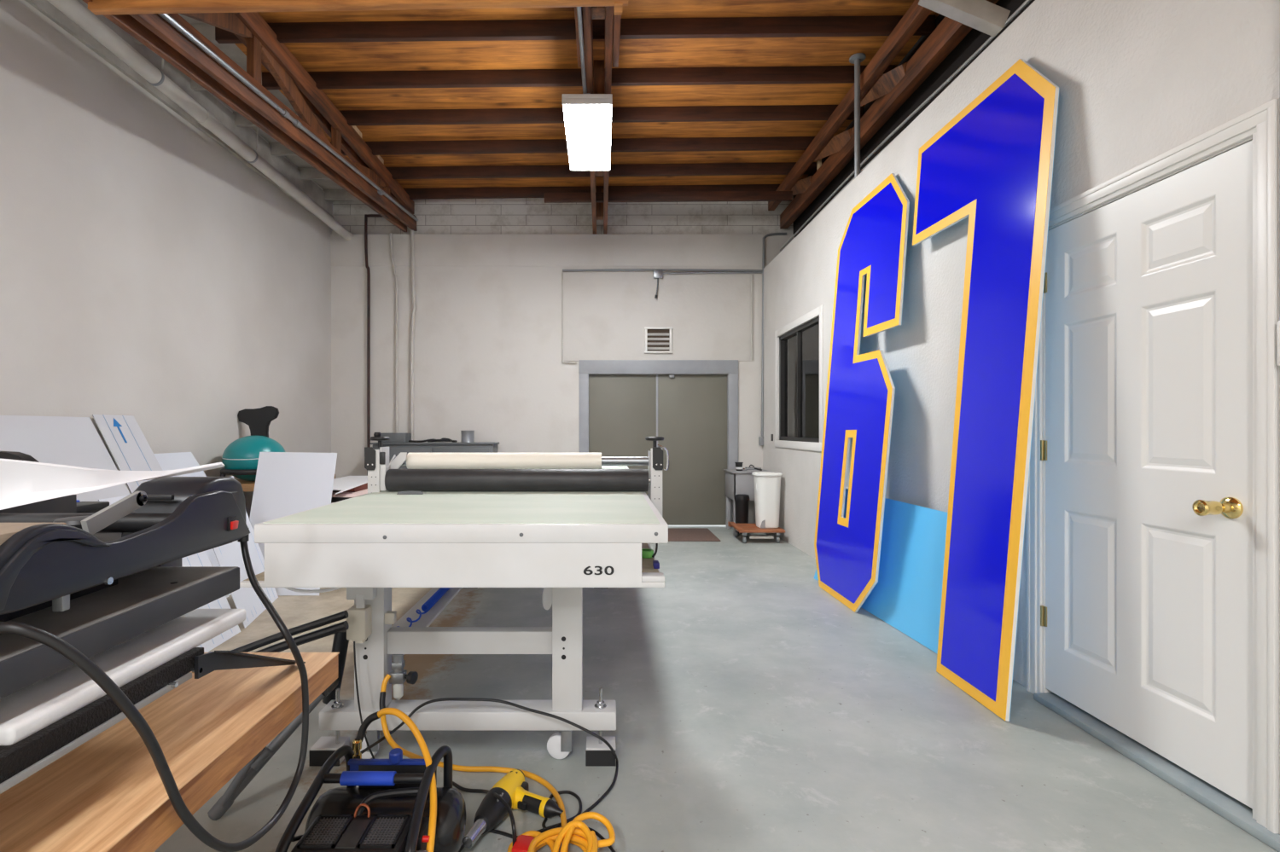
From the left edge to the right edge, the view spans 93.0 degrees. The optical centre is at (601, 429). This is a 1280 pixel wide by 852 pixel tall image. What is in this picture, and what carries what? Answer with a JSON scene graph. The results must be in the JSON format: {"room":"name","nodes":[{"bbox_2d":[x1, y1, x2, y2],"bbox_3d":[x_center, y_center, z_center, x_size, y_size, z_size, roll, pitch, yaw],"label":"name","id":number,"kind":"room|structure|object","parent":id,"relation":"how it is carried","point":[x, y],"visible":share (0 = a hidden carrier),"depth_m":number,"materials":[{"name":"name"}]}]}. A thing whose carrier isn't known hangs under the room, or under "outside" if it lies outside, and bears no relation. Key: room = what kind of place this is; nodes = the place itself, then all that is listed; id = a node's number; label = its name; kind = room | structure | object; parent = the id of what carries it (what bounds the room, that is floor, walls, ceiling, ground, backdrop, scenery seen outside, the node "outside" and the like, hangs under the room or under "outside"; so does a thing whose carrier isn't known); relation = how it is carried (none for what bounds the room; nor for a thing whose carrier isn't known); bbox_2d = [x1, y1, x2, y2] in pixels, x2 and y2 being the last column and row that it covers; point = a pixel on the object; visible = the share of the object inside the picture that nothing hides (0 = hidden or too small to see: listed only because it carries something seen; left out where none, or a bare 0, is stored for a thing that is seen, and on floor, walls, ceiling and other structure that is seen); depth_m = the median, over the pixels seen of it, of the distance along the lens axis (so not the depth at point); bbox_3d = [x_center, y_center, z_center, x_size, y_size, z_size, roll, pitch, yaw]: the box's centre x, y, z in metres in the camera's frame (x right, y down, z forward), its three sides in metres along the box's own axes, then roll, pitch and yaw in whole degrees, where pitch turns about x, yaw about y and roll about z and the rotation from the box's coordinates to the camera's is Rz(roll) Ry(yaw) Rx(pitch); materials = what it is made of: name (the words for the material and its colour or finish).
{"room":"print shop","nodes":[
{"label":"print shop","id":0,"kind":"room"},
{"bbox_2d":[0,0,331,517],"bbox_3d":[-3.410,-0.950,1.505,0.200,4.300,12.210,0,0,0],"label":"wall","id":1,"kind":"structure","parent":0,"point":[148,273],"depth_m":4.38,"materials":[{"name":"paint"}]},
{"bbox_2d":[24,0,333,221],"bbox_3d":[-3.292,-2.640,1.405,0.035,0.360,12.010,0,0,0],"label":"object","id":2,"kind":"structure","parent":1,"relation":"attached to","point":[204,98],"depth_m":4.81,"materials":[{"name":"white paint"}]},
{"bbox_2d":[46,0,352,240],"bbox_3d":[-3.057,-2.564,4.702,0.254,0.533,5.410,0,0,-2],"label":"drain pipe","id":3,"kind":"object","parent":1,"relation":"attached to","point":[74,10],"visible":0.91,"depth_m":4.28,"materials":[{"name":"silver metal"}]},
{"bbox_2d":[178,0,939,189],"bbox_3d":[0.545,-2.906,1.505,8.110,0.113,12.210,0,0,0],"label":"ceiling","id":4,"kind":"structure","parent":0,"point":[799,51],"depth_m":4.85,"materials":[{"name":"brown wood"}]},
{"bbox_2d":[82,0,417,232],"bbox_3d":[-2.350,-2.399,4.800,0.185,0.922,5.215,0,0,0],"label":"roof truss","id":5,"kind":"object","parent":4,"relation":"attached to","point":[314,109],"visible":0.88,"depth_m":4.32,"materials":[{"name":"brown wood"}]},
{"bbox_2d":[157,13,418,221],"bbox_3d":[-2.235,-2.288,4.815,0.048,0.514,5.033,0,0,0],"label":"conduit","id":6,"kind":"object","parent":5,"relation":"attached to","point":[169,19],"visible":1,"depth_m":4.04,"materials":[{"name":"metal"}]},
{"bbox_2d":[87,0,628,15],"bbox_3d":[-1.138,-2.191,2.876,2.525,0.457,0.098,0,0,0],"label":"joist","id":7,"kind":"object","parent":5,"relation":"attached to","point":[96,7],"visible":1,"depth_m":2.83,"materials":[{"name":"brown wood"}]},
{"bbox_2d":[133,15,935,44],"bbox_3d":[-0.481,-2.824,4.285,5.661,0.184,0.044,0,0,0],"label":"joist","id":8,"kind":"object","parent":4,"relation":"attached to","point":[869,26],"visible":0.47,"depth_m":4.26,"materials":[{"name":"brown wood"}]},
{"bbox_2d":[268,136,814,156],"bbox_3d":[-0.481,-2.824,6.046,5.661,0.184,0.044,0,0,0],"label":"joist","id":9,"kind":"object","parent":4,"relation":"attached to","point":[763,143],"visible":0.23,"depth_m":6.03,"materials":[{"name":"brown wood"}]},
{"bbox_2d":[190,64,895,90],"bbox_3d":[-0.481,-2.824,4.872,5.661,0.184,0.044,0,0,0],"label":"joist","id":10,"kind":"object","parent":4,"relation":"attached to","point":[810,74],"visible":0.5,"depth_m":4.85,"materials":[{"name":"brown wood"}]},
{"bbox_2d":[232,104,863,127],"bbox_3d":[-0.481,-2.824,5.459,5.661,0.184,0.044,0,0,0],"label":"joist","id":11,"kind":"object","parent":4,"relation":"attached to","point":[782,113],"visible":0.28,"depth_m":5.44,"materials":[{"name":"brown wood"}]},
{"bbox_2d":[298,162,816,180],"bbox_3d":[-0.481,-2.824,6.633,5.661,0.184,0.044,0,0,0],"label":"joist","id":12,"kind":"object","parent":4,"relation":"attached to","point":[779,168],"visible":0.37,"depth_m":6.61,"materials":[{"name":"brown wood"}]},
{"bbox_2d":[323,184,797,200],"bbox_3d":[-0.481,-2.824,7.220,5.661,0.184,0.044,0,0,0],"label":"joist","id":13,"kind":"object","parent":4,"relation":"attached to","point":[503,192],"visible":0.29,"depth_m":7.20,"materials":[{"name":"brown wood"}]},
{"bbox_2d":[331,234,794,523],"bbox_3d":[0.595,-0.590,7.510,7.810,3.580,0.200,0,0,0],"label":"wall","id":14,"kind":"structure","parent":0,"point":[487,340],"depth_m":7.41,"materials":[{"name":"paint"}]},
{"bbox_2d":[364,214,383,476],"bbox_3d":[-2.751,-1.010,7.360,0.257,3.201,0.034,0,0,0],"label":"pipe","id":15,"kind":"object","parent":14,"relation":"attached to","point":[366,216],"visible":0.87,"depth_m":7.35,"materials":[{"name":"black metal"}]},
{"bbox_2d":[389,233,398,432],"bbox_3d":[-2.527,-0.971,7.370,0.103,2.814,0.030,0,0,0],"label":"conduit","id":16,"kind":"object","parent":14,"relation":"attached to","point":[391,235],"visible":0.93,"depth_m":7.36,"materials":[{"name":"grey metal"}]},
{"bbox_2d":[410,229,416,440],"bbox_3d":[-2.288,-0.991,7.365,0.074,2.853,0.044,0,0,0],"label":"conduit","id":17,"kind":"object","parent":14,"relation":"attached to","point":[412,244],"visible":0.94,"depth_m":7.35,"materials":[{"name":"grey metal"}]},
{"bbox_2d":[330,234,762,266],"bbox_3d":[-0.670,-2.185,7.403,5.280,0.390,0.014,0,0,0],"label":"beam","id":18,"kind":"structure","parent":14,"relation":"attached to","point":[430,250],"depth_m":7.40,"materials":[{"name":"paint"}]},
{"bbox_2d":[574,5,621,234],"bbox_3d":[-0.021,-2.572,5.000,0.267,0.385,4.800,0,0,0],"label":"roof truss","id":19,"kind":"object","parent":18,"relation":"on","point":[598,81],"visible":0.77,"depth_m":3.97,"materials":[{"name":"brown wood"}]},
{"bbox_2d":[576,6,587,93],"bbox_3d":[-0.126,-2.357,3.572,0.029,0.057,1.344,0,0,1],"label":"conduit","id":20,"kind":"object","parent":19,"relation":"attached to","point":[578,8],"visible":0.97,"depth_m":3.75,"materials":[{"name":"metal"}]},
{"bbox_2d":[562,93,612,170],"bbox_3d":[-0.100,-2.316,4.740,0.350,0.138,1.080,0,0,0],"label":"ceiling lamp","id":21,"kind":"object","parent":19,"relation":"hanging from","point":[587,117],"visible":1,"depth_m":4.56,"materials":[{"name":"white plastic"}]},
{"bbox_2d":[544,191,792,203],"bbox_3d":[0.720,-2.510,6.550,2.681,0.115,0.045,0,0,0],"label":"brace","id":22,"kind":"object","parent":19,"relation":"attached to","point":[721,195],"visible":1,"depth_m":6.53,"materials":[{"name":"brown wood"}]},
{"bbox_2d":[561,273,576,363],"bbox_3d":[-0.394,-1.353,7.380,0.184,1.099,0.016,0,0,0],"label":"conduit","id":23,"kind":"object","parent":14,"relation":"attached to","point":[561,273],"visible":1,"depth_m":7.37,"materials":[{"name":"grey metal"}]},
{"bbox_2d":[644,327,672,353],"bbox_3d":[0.692,-1.083,7.378,0.344,0.312,0.039,0,0,0],"label":"air vent","id":24,"kind":"object","parent":14,"relation":"attached to","point":[656,339],"visible":1,"depth_m":7.38,"materials":[{"name":"white metal"}]},
{"bbox_2d":[653,270,663,298],"bbox_3d":[0.687,-1.760,7.369,0.110,0.339,0.059,0,0,0],"label":"junction box","id":25,"kind":"object","parent":14,"relation":"attached to","point":[658,275],"visible":1,"depth_m":7.34,"materials":[{"name":"metal"}]},
{"bbox_2d":[579,360,738,525],"bbox_3d":[0.695,0.180,7.438,1.940,2.040,0.144,0,0,0],"label":"door","id":26,"kind":"structure","parent":14,"relation":"in","point":[693,404],"depth_m":7.44,"materials":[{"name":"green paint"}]},
{"bbox_2d":[564,271,753,360],"bbox_3d":[0.700,-1.390,7.404,2.320,1.120,0.012,0,0,0],"label":"wall panel","id":27,"kind":"object","parent":14,"relation":"attached to","point":[607,314],"depth_m":7.40,"materials":[{"name":"paint"}]},
{"bbox_2d":[562,268,762,271],"bbox_3d":[0.737,-1.930,7.365,2.428,0.034,0.024,0,0,0],"label":"conduit","id":28,"kind":"object","parent":14,"relation":"attached to","point":[590,270],"visible":1,"depth_m":7.36,"materials":[{"name":"silver metal"}]},
{"bbox_2d":[663,271,762,274],"bbox_3d":[1.343,-1.899,7.365,1.214,0.032,0.022,0,0,0],"label":"conduit","id":29,"kind":"object","parent":14,"relation":"attached to","point":[703,272],"visible":1,"depth_m":7.36,"materials":[{"name":"metal"}]},
{"bbox_2d":[750,274,752,360],"bbox_3d":[1.829,-1.362,7.380,0.015,1.039,0.016,0,0,0],"label":"conduit","id":30,"kind":"object","parent":14,"relation":"attached to","point":[751,275],"visible":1,"depth_m":7.37,"materials":[{"name":"grey metal"}]},
{"bbox_2d":[758,232,786,445],"bbox_3d":[2.089,-1.096,7.380,0.334,2.594,0.059,0,0,0],"label":"conduit","id":31,"kind":"object","parent":14,"relation":"attached to","point":[760,439],"visible":0.99,"depth_m":7.36,"materials":[{"name":"silver metal"}]},
{"bbox_2d":[779,0,1031,250],"bbox_3d":[2.175,-2.195,4.840,0.032,0.052,5.080,0,0,0],"label":"overhead cable","id":32,"kind":"object","parent":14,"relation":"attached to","point":[1026,2],"visible":0.96,"depth_m":4.05,"materials":[{"name":"grey plastic"}]},
{"bbox_2d":[332,195,793,234],"bbox_3d":[0.595,-2.740,7.540,7.810,0.720,0.140,0,0,0],"label":"wall","id":33,"kind":"structure","parent":0,"point":[515,216],"depth_m":7.47,"materials":[{"name":"grey brick"}]},
{"bbox_2d":[154,526,1278,851],"bbox_3d":[0.545,1.250,1.330,8.110,0.100,12.260,0,0,0],"label":"floor","id":34,"kind":"structure","parent":0,"point":[757,711],"depth_m":2.35,"materials":[{"name":"paint"}]},
{"bbox_2d":[0,415,130,501],"bbox_3d":[-2.944,0.563,3.490,0.647,1.276,0.820,0,0,0],"label":"board","id":35,"kind":"object","parent":34,"relation":"on","point":[61,440],"visible":0.25,"depth_m":3.57,"materials":[{"name":"grey"}]},
{"bbox_2d":[92,414,229,598],"bbox_3d":[-2.969,0.553,4.115,0.622,1.294,0.430,0,0,0],"label":"board","id":36,"kind":"object","parent":34,"relation":"on","point":[123,436],"visible":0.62,"depth_m":4.06,"materials":[{"name":"grey"}]},
{"bbox_2d":[0,652,339,851],"bbox_3d":[-1.056,0.840,0.600,0.988,0.721,1.400,0,0,0],"label":"bench","id":37,"kind":"object","parent":34,"relation":"on","point":[107,794],"visible":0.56,"depth_m":0.87,"materials":[{"name":"laminate"}]},
{"bbox_2d":[0,477,305,794],"bbox_3d":[-0.831,0.282,0.755,0.459,0.393,0.950,0,0,0],"label":"machine","id":38,"kind":"object","parent":37,"relation":"on","point":[113,584],"visible":0.99,"depth_m":0.85,"materials":[{"name":"black plastic"}]},
{"bbox_2d":[0,459,224,510],"bbox_3d":[-0.917,0.094,1.149,0.100,0.114,0.498,0,0,21],"label":"sheet","id":39,"kind":"object","parent":38,"relation":"on","point":[21,482],"visible":1,"depth_m":1.05,"materials":[{"name":"white paper"}]},
{"bbox_2d":[0,541,308,851],"bbox_3d":[-0.606,0.429,0.863,0.134,0.464,0.544,0,0,0],"label":"power cord","id":40,"kind":"object","parent":38,"relation":"hanging from","point":[72,654],"visible":1,"depth_m":0.78,"materials":[{"name":"black plastic"}]},
{"bbox_2d":[230,520,238,529],"bbox_3d":[-0.651,0.170,1.073,0.008,0.014,0.017,0,0,0],"label":"switch","id":41,"kind":"object","parent":38,"relation":"attached to","point":[234,524],"depth_m":1.07,"materials":[{"name":"red plastic"}]},
{"bbox_2d":[98,495,241,652],"bbox_3d":[-2.312,0.775,3.300,0.424,0.850,0.600,0,0,0],"label":"sheet","id":42,"kind":"object","parent":34,"relation":"on","point":[200,559],"visible":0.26,"depth_m":3.45,"materials":[{"name":"white paper"}]},
{"bbox_2d":[153,452,230,595],"bbox_3d":[-2.963,0.690,4.635,0.565,1.020,0.570,0,0,0],"label":"board","id":43,"kind":"object","parent":34,"relation":"on","point":[181,460],"visible":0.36,"depth_m":4.55,"materials":[{"name":"white plastic"}]},
{"bbox_2d":[212,476,278,628],"bbox_3d":[-2.382,0.768,3.975,0.355,0.865,0.747,0,0,-10],"label":"sheet","id":44,"kind":"object","parent":34,"relation":"on","point":[229,555],"visible":0.46,"depth_m":3.89,"materials":[{"name":"white paper"}]},
{"bbox_2d":[207,610,349,820],"bbox_3d":[-1.205,0.910,2.028,0.706,0.602,0.395,0,0,-28],"label":"folding stand","id":45,"kind":"object","parent":34,"relation":"on","point":[248,772],"visible":0.61,"depth_m":2.02,"materials":[{"name":"grey metal"}]},
{"bbox_2d":[236,474,335,491],"bbox_3d":[-2.995,0.828,5.565,0.590,0.745,1.170,0,0,0],"label":"bench","id":46,"kind":"object","parent":34,"relation":"on","point":[247,485],"visible":0.09,"depth_m":4.98,"materials":[{"name":"brown wood"}]},
{"bbox_2d":[219,406,285,481],"bbox_3d":[-3.019,0.120,5.255,0.586,0.656,0.587,0,0,0],"label":"chair","id":47,"kind":"object","parent":46,"relation":"on","point":[240,459],"visible":0.62,"depth_m":5.08,"materials":[{"name":"teal plastic"}]},
{"bbox_2d":[249,452,337,595],"bbox_3d":[-2.400,0.693,4.633,0.730,1.016,0.545,0,0,0],"label":"board","id":48,"kind":"object","parent":34,"relation":"on","point":[287,484],"visible":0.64,"depth_m":4.77,"materials":[{"name":"white plastic"}]},
{"bbox_2d":[331,497,350,502],"bbox_3d":[-2.075,0.880,5.950,0.950,0.640,2.000,0,0,0],"label":"table","id":49,"kind":"object","parent":34,"relation":"on","point":[333,499],"visible":0.02,"depth_m":4.95,"materials":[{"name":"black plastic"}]},
{"bbox_2d":[331,488,367,498],"bbox_3d":[-2.110,0.556,5.375,0.780,0.006,1.650,0,0,0],"label":"board","id":50,"kind":"object","parent":49,"relation":"on","point":[351,495],"visible":0.04,"depth_m":5.13,"materials":[{"name":"brown"}]},
{"bbox_2d":[332,482,367,492],"bbox_3d":[-2.320,0.526,5.700,0.320,0.051,0.800,0,0,0],"label":"cardboard box","id":51,"kind":"object","parent":50,"relation":"on","point":[364,486],"visible":0.14,"depth_m":5.37,"materials":[{"name":"brown cardboard"}]},
{"bbox_2d":[332,476,367,494],"bbox_3d":[-2.345,0.497,5.510,0.630,0.006,1.780,0,0,0],"label":"board","id":52,"kind":"object","parent":51,"relation":"on","point":[343,484],"visible":0.46,"depth_m":5.61,"materials":[{"name":"white plastic"}]},
{"bbox_2d":[274,738,466,851],"bbox_3d":[-0.575,1.030,1.532,0.410,0.340,0.370,0,0,0],"label":"air compressor","id":53,"kind":"object","parent":34,"relation":"on","point":[388,811],"visible":1,"depth_m":1.55,"materials":[{"name":"black metal"}]},
{"bbox_2d":[296,814,354,849],"bbox_3d":[-0.656,0.959,1.445,0.084,0.006,0.112,0,0,0],"label":"grille","id":54,"kind":"object","parent":53,"relation":"attached to","point":[326,831],"depth_m":1.44,"materials":[{"name":"black plastic"}]},
{"bbox_2d":[357,814,409,849],"bbox_3d":[-0.518,0.959,1.445,0.084,0.006,0.112,0,0,0],"label":"grille","id":55,"kind":"object","parent":53,"relation":"attached to","point":[380,831],"depth_m":1.44,"materials":[{"name":"black plastic"}]},
{"bbox_2d":[370,442,499,469],"bbox_3d":[-1.960,0.680,7.180,1.440,1.040,0.360,0,0,0],"label":"base cabinet","id":56,"kind":"object","parent":34,"relation":"on","point":[425,447],"visible":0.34,"depth_m":7.01,"materials":[{"name":"grey metal"}]},
{"bbox_2d":[380,432,411,442],"bbox_3d":[-2.460,0.102,7.210,0.320,0.114,0.220,0,0,0],"label":"metal box","id":57,"kind":"object","parent":56,"relation":"on","point":[394,437],"visible":0.68,"depth_m":7.10,"materials":[{"name":"grey paint"}]},
{"bbox_2d":[408,437,457,442],"bbox_3d":[-1.985,0.130,7.130,0.560,0.055,0.164,0,0,0],"label":"cable tangle","id":58,"kind":"object","parent":56,"relation":"on","point":[443,439],"visible":1,"depth_m":7.09,"materials":[{"name":"black plastic"}]},
{"bbox_2d":[460,430,474,442],"bbox_3d":[-1.580,0.088,7.150,0.156,0.141,0.156,0,0,0],"label":"tin can","id":59,"kind":"object","parent":56,"relation":"on","point":[466,436],"visible":1,"depth_m":7.09,"materials":[{"name":"grey metal"}]},
{"bbox_2d":[239,432,669,767],"bbox_3d":[-0.387,0.607,3.361,1.359,1.186,3.177,0,0,0],"label":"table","id":60,"kind":"object","parent":34,"relation":"on","point":[562,532],"visible":0.97,"depth_m":2.15,"materials":[{"name":"grey metal"}]},
{"bbox_2d":[353,641,375,759],"bbox_3d":[-0.796,0.972,2.080,0.117,0.471,0.074,0,0,-13],"label":"cord","id":61,"kind":"object","parent":60,"relation":"hanging from","point":[354,648],"visible":0.66,"depth_m":2.08,"materials":[{"name":"black plastic"}]},
{"bbox_2d":[392,683,403,700],"bbox_3d":[-0.735,0.946,2.190,0.037,0.062,0.038,0,0,0],"label":"bowl","id":62,"kind":"object","parent":60,"relation":"on","point":[398,689],"depth_m":2.18,"materials":[{"name":"grey"}]},
{"bbox_2d":[396,490,426,494],"bbox_3d":[-0.803,0.270,2.566,0.121,0.014,0.022,0,0,0],"label":"utility knife","id":63,"kind":"object","parent":60,"relation":"on","point":[408,492],"visible":1,"depth_m":2.56,"materials":[{"name":"grey metal"}]},
{"bbox_2d":[397,587,450,627],"bbox_3d":[-0.822,0.829,3.075,0.054,0.040,1.255,0,0,0],"label":"hose","id":64,"kind":"object","parent":60,"relation":"on","point":[440,592],"visible":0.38,"depth_m":2.86,"materials":[{"name":"blue plastic"}]},
{"bbox_2d":[391,587,462,660],"bbox_3d":[-0.830,0.858,3.410,0.150,0.015,2.300,0,0,0],"label":"tray","id":65,"kind":"object","parent":60,"relation":"on","point":[426,619],"depth_m":2.83,"materials":[{"name":"white metal"}]},
{"bbox_2d":[239,543,664,587],"bbox_3d":[-0.440,0.449,3.363,1.252,0.034,3.174,0,0,0],"label":"tray","id":66,"kind":"object","parent":60,"relation":"on","point":[649,577],"depth_m":1.77,"materials":[{"name":"white metal"}]},
{"bbox_2d":[406,453,601,469],"bbox_3d":[-0.443,0.148,2.780,0.886,0.080,0.080,0,0,0],"label":"paper roll","id":67,"kind":"object","parent":60,"relation":"on","point":[415,461],"visible":0.82,"depth_m":2.74,"materials":[{"name":"white paper"}]},
{"bbox_2d":[641,548,653,558],"bbox_3d":[0.155,0.436,2.120,0.054,0.024,0.054,0,0,0],"label":"tape roll","id":68,"kind":"object","parent":60,"relation":"on","point":[646,553],"visible":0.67,"depth_m":2.10,"materials":[{"name":"green plastic"}]},
{"bbox_2d":[652,560,659,569],"bbox_3d":[0.177,0.439,1.962,0.018,0.018,0.045,0,0,0],"label":"box","id":69,"kind":"object","parent":60,"relation":"on","point":[655,563],"visible":1,"depth_m":1.94,"materials":[{"name":"blue plastic"}]},
{"bbox_2d":[452,781,516,846],"bbox_3d":[-0.335,1.148,1.826,0.082,0.102,0.542,0,0,-31],"label":"cord","id":70,"kind":"object","parent":34,"relation":"on","point":[500,799],"visible":0.86,"depth_m":1.80,"materials":[{"name":"black plastic"}]},
{"bbox_2d":[354,674,615,851],"bbox_3d":[-0.428,0.991,1.849,0.623,0.432,0.917,0,0,-36],"label":"air hose","id":71,"kind":"object","parent":34,"relation":"on","point":[564,835],"visible":0.94,"depth_m":1.71,"materials":[{"name":"orange"}]},
{"bbox_2d":[360,698,618,832],"bbox_3d":[-0.352,1.076,1.913,0.825,0.259,0.523,0,0,0],"label":"cord","id":72,"kind":"object","parent":34,"relation":"on","point":[402,724],"visible":0.8,"depth_m":2.10,"materials":[{"name":"black plastic"}]},
{"bbox_2d":[462,769,563,849],"bbox_3d":[-0.312,1.155,1.864,0.314,0.088,0.248,0,0,-33],"label":"gun","id":73,"kind":"object","parent":34,"relation":"on","point":[513,788],"visible":0.99,"depth_m":1.85,"materials":[{"name":"yellow plastic"}]},
{"bbox_2d":[458,791,581,851],"bbox_3d":[-0.238,1.187,1.801,0.470,0.023,0.154,0,0,-44],"label":"cord","id":74,"kind":"object","parent":34,"relation":"on","point":[493,831],"visible":0.48,"depth_m":1.84,"materials":[{"name":"black plastic"}]},
{"bbox_2d":[512,835,534,851],"bbox_3d":[-0.218,1.178,1.704,0.050,0.035,0.072,0,0,11],"label":"tag","id":75,"kind":"object","parent":34,"relation":"on","point":[522,843],"visible":0.81,"depth_m":1.69,"materials":[{"name":"red plastic"}]},
{"bbox_2d":[541,817,616,851],"bbox_3d":[-0.061,1.187,1.773,0.278,0.023,0.061,0,0,29],"label":"cord","id":76,"kind":"object","parent":34,"relation":"on","point":[597,834],"visible":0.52,"depth_m":1.77,"materials":[{"name":"black plastic"}]},
{"bbox_2d":[668,528,721,541],"bbox_3d":[0.910,1.195,6.860,0.720,0.010,0.800,0,0,0],"label":"door mat","id":77,"kind":"object","parent":34,"relation":"on","point":[674,534],"visible":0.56,"depth_m":6.79,"materials":[{"name":"brown fabric"}]},
{"bbox_2d":[734,494,749,534],"bbox_3d":[1.590,0.960,6.875,0.176,0.440,0.176,0,0,0],"label":"waste bin","id":78,"kind":"object","parent":34,"relation":"on","point":[741,501],"visible":0.83,"depth_m":6.81,"materials":[{"name":"black plastic"}]},
{"bbox_2d":[723,469,771,535],"bbox_3d":[1.710,0.843,7.100,0.460,0.715,0.520,0,0,0],"label":"utility sink","id":79,"kind":"object","parent":34,"relation":"on","point":[736,482],"visible":0.52,"depth_m":6.86,"materials":[{"name":"grey plastic"}]},
{"bbox_2d":[734,462,743,471],"bbox_3d":[1.587,0.433,7.000,0.092,0.100,0.092,0,0,0],"label":"coffee cup","id":80,"kind":"object","parent":79,"relation":"on","point":[738,465],"visible":1,"depth_m":6.97,"materials":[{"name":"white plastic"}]},
{"bbox_2d":[725,471,754,500],"bbox_3d":[1.715,0.655,7.110,0.430,0.310,0.500,0,0,0],"label":"basin","id":81,"kind":"object","parent":79,"relation":"in","point":[736,482],"depth_m":6.86,"materials":[{"name":"grey plastic"}]},
{"bbox_2d":[741,465,762,471],"bbox_3d":[1.728,0.446,6.977,0.231,0.074,0.071,0,0,0],"label":"faucet","id":82,"kind":"object","parent":79,"relation":"on","point":[746,468],"visible":1,"depth_m":6.97,"materials":[{"name":"silver metal"}]},
{"bbox_2d":[727,522,785,543],"bbox_3d":[1.670,1.120,6.565,0.500,0.160,0.470,0,0,0],"label":"dolly","id":83,"kind":"object","parent":34,"relation":"on","point":[743,529],"visible":0.91,"depth_m":6.35,"materials":[{"name":"brown wood"}]},
{"bbox_2d":[751,471,782,529],"bbox_3d":[1.790,0.766,6.550,0.300,0.585,0.290,0,0,0],"label":"trash bin","id":84,"kind":"object","parent":83,"relation":"on","point":[767,485],"visible":1,"depth_m":6.44,"materials":[{"name":"white plastic"}]},
{"bbox_2d":[814,173,909,612],"bbox_3d":[1.801,-0.253,4.302,0.298,2.901,1.172,0,0,0],"label":"number sign","id":85,"kind":"object","parent":34,"relation":"on","point":[860,392],"visible":1,"depth_m":4.17,"materials":[{"name":"blue plastic"}]},
{"bbox_2d":[813,488,947,654],"bbox_3d":[1.829,0.827,3.881,0.155,0.744,1.970,0,0,-3],"label":"panel","id":86,"kind":"object","parent":34,"relation":"on","point":[906,596],"visible":0.43,"depth_m":3.58,"materials":[{"name":"blue plastic"}]},
{"bbox_2d":[912,58,1059,721],"bbox_3d":[1.801,-0.256,3.085,0.299,2.908,1.210,0,0,0],"label":"number sign","id":87,"kind":"object","parent":34,"relation":"on","point":[992,165],"visible":1,"depth_m":2.77,"materials":[{"name":"blue plastic"}]},
{"bbox_3d":[-2.030,0.895,2.050,0.560,0.610,0.360,0,0,0],"label":"crate","id":88,"kind":"object","parent":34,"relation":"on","visible":0},
{"bbox_2d":[76,501,109,513],"bbox_3d":[-1.815,0.424,2.050,0.100,0.329,0.250,0,0,0],"label":"storage bin","id":89,"kind":"object","parent":88,"relation":"on","point":[82,507],"visible":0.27,"depth_m":2.11,"materials":[{"name":"black plastic"}]},
{"bbox_2d":[793,0,1035,238],"bbox_3d":[2.390,-2.410,4.630,0.060,0.980,5.660,0,0,0],"label":"wall","id":90,"kind":"structure","parent":0,"point":[974,38],"depth_m":4.56,"materials":[{"name":"black"}]},
{"bbox_2d":[762,0,1279,687],"bbox_3d":[2.030,-0.375,1.405,0.120,3.150,12.010,0,0,0],"label":"wall","id":91,"kind":"structure","parent":0,"point":[1137,81],"depth_m":2.89,"materials":[{"name":"paint"}]},
{"bbox_2d":[774,304,823,451],"bbox_3d":[2.000,-0.453,6.115,0.091,1.305,1.460,0,0,0],"label":"window","id":92,"kind":"structure","parent":91,"relation":"in","point":[800,349],"depth_m":6.09,"materials":[{"name":"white metal"}]},
{"bbox_2d":[807,144,889,225],"bbox_3d":[2.035,-1.995,4.840,0.032,0.052,5.080,0,0,0],"label":"overhead cable","id":93,"kind":"object","parent":91,"relation":"on","point":[888,144],"visible":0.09,"depth_m":4.96,"materials":[{"name":"grey plastic"}]},
{"bbox_2d":[849,52,865,179],"bbox_3d":[1.992,-2.425,4.720,0.120,0.950,0.120,0,0,0],"label":"pipe","id":94,"kind":"object","parent":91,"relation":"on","point":[855,59],"visible":0.93,"depth_m":4.70,"materials":[{"name":"silver metal"}]},
{"bbox_2d":[918,0,1010,36],"bbox_3d":[1.792,-2.087,3.000,0.419,0.249,0.070,0,0,0],"label":"beam","id":95,"kind":"structure","parent":91,"relation":"attached to","point":[985,16],"depth_m":2.97,"materials":[{"name":"white paint"}]},
{"bbox_2d":[1026,97,1279,834],"bbox_3d":[1.975,0.120,2.264,0.210,2.160,1.033,0,0,0],"label":"door","id":96,"kind":"structure","parent":91,"relation":"in","point":[1153,502],"depth_m":2.10,"materials":[{"name":"white wood"}]},
{"bbox_2d":[1033,692,1279,851],"bbox_3d":[1.998,1.185,1.845,0.165,0.030,1.690,0,0,0],"label":"threshold","id":97,"kind":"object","parent":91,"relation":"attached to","point":[1220,803],"depth_m":2.09,"materials":[{"name":"paint"}]},
{"bbox_2d":[1276,94,1279,366],"bbox_3d":[1.952,-0.250,1.691,0.034,2.900,0.103,0,0,0],"label":"conduit","id":98,"kind":"object","parent":91,"relation":"attached to","point":[1278,322],"visible":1,"depth_m":1.74,"materials":[{"name":"silver metal"}]},
{"bbox_3d":[-0.481,-2.824,3.698,5.661,0.184,0.044,0,0,0],"label":"joist","id":99,"kind":"object","parent":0,"visible":0},
{"bbox_2d":[768,0,998,228],"bbox_3d":[2.151,-2.622,4.900,0.238,0.354,5.000,0,0,0],"label":"roof truss","id":100,"kind":"object","parent":99,"relation":"attached to","point":[892,89],"visible":0.9,"depth_m":4.74,"materials":[{"name":"brown wood"}]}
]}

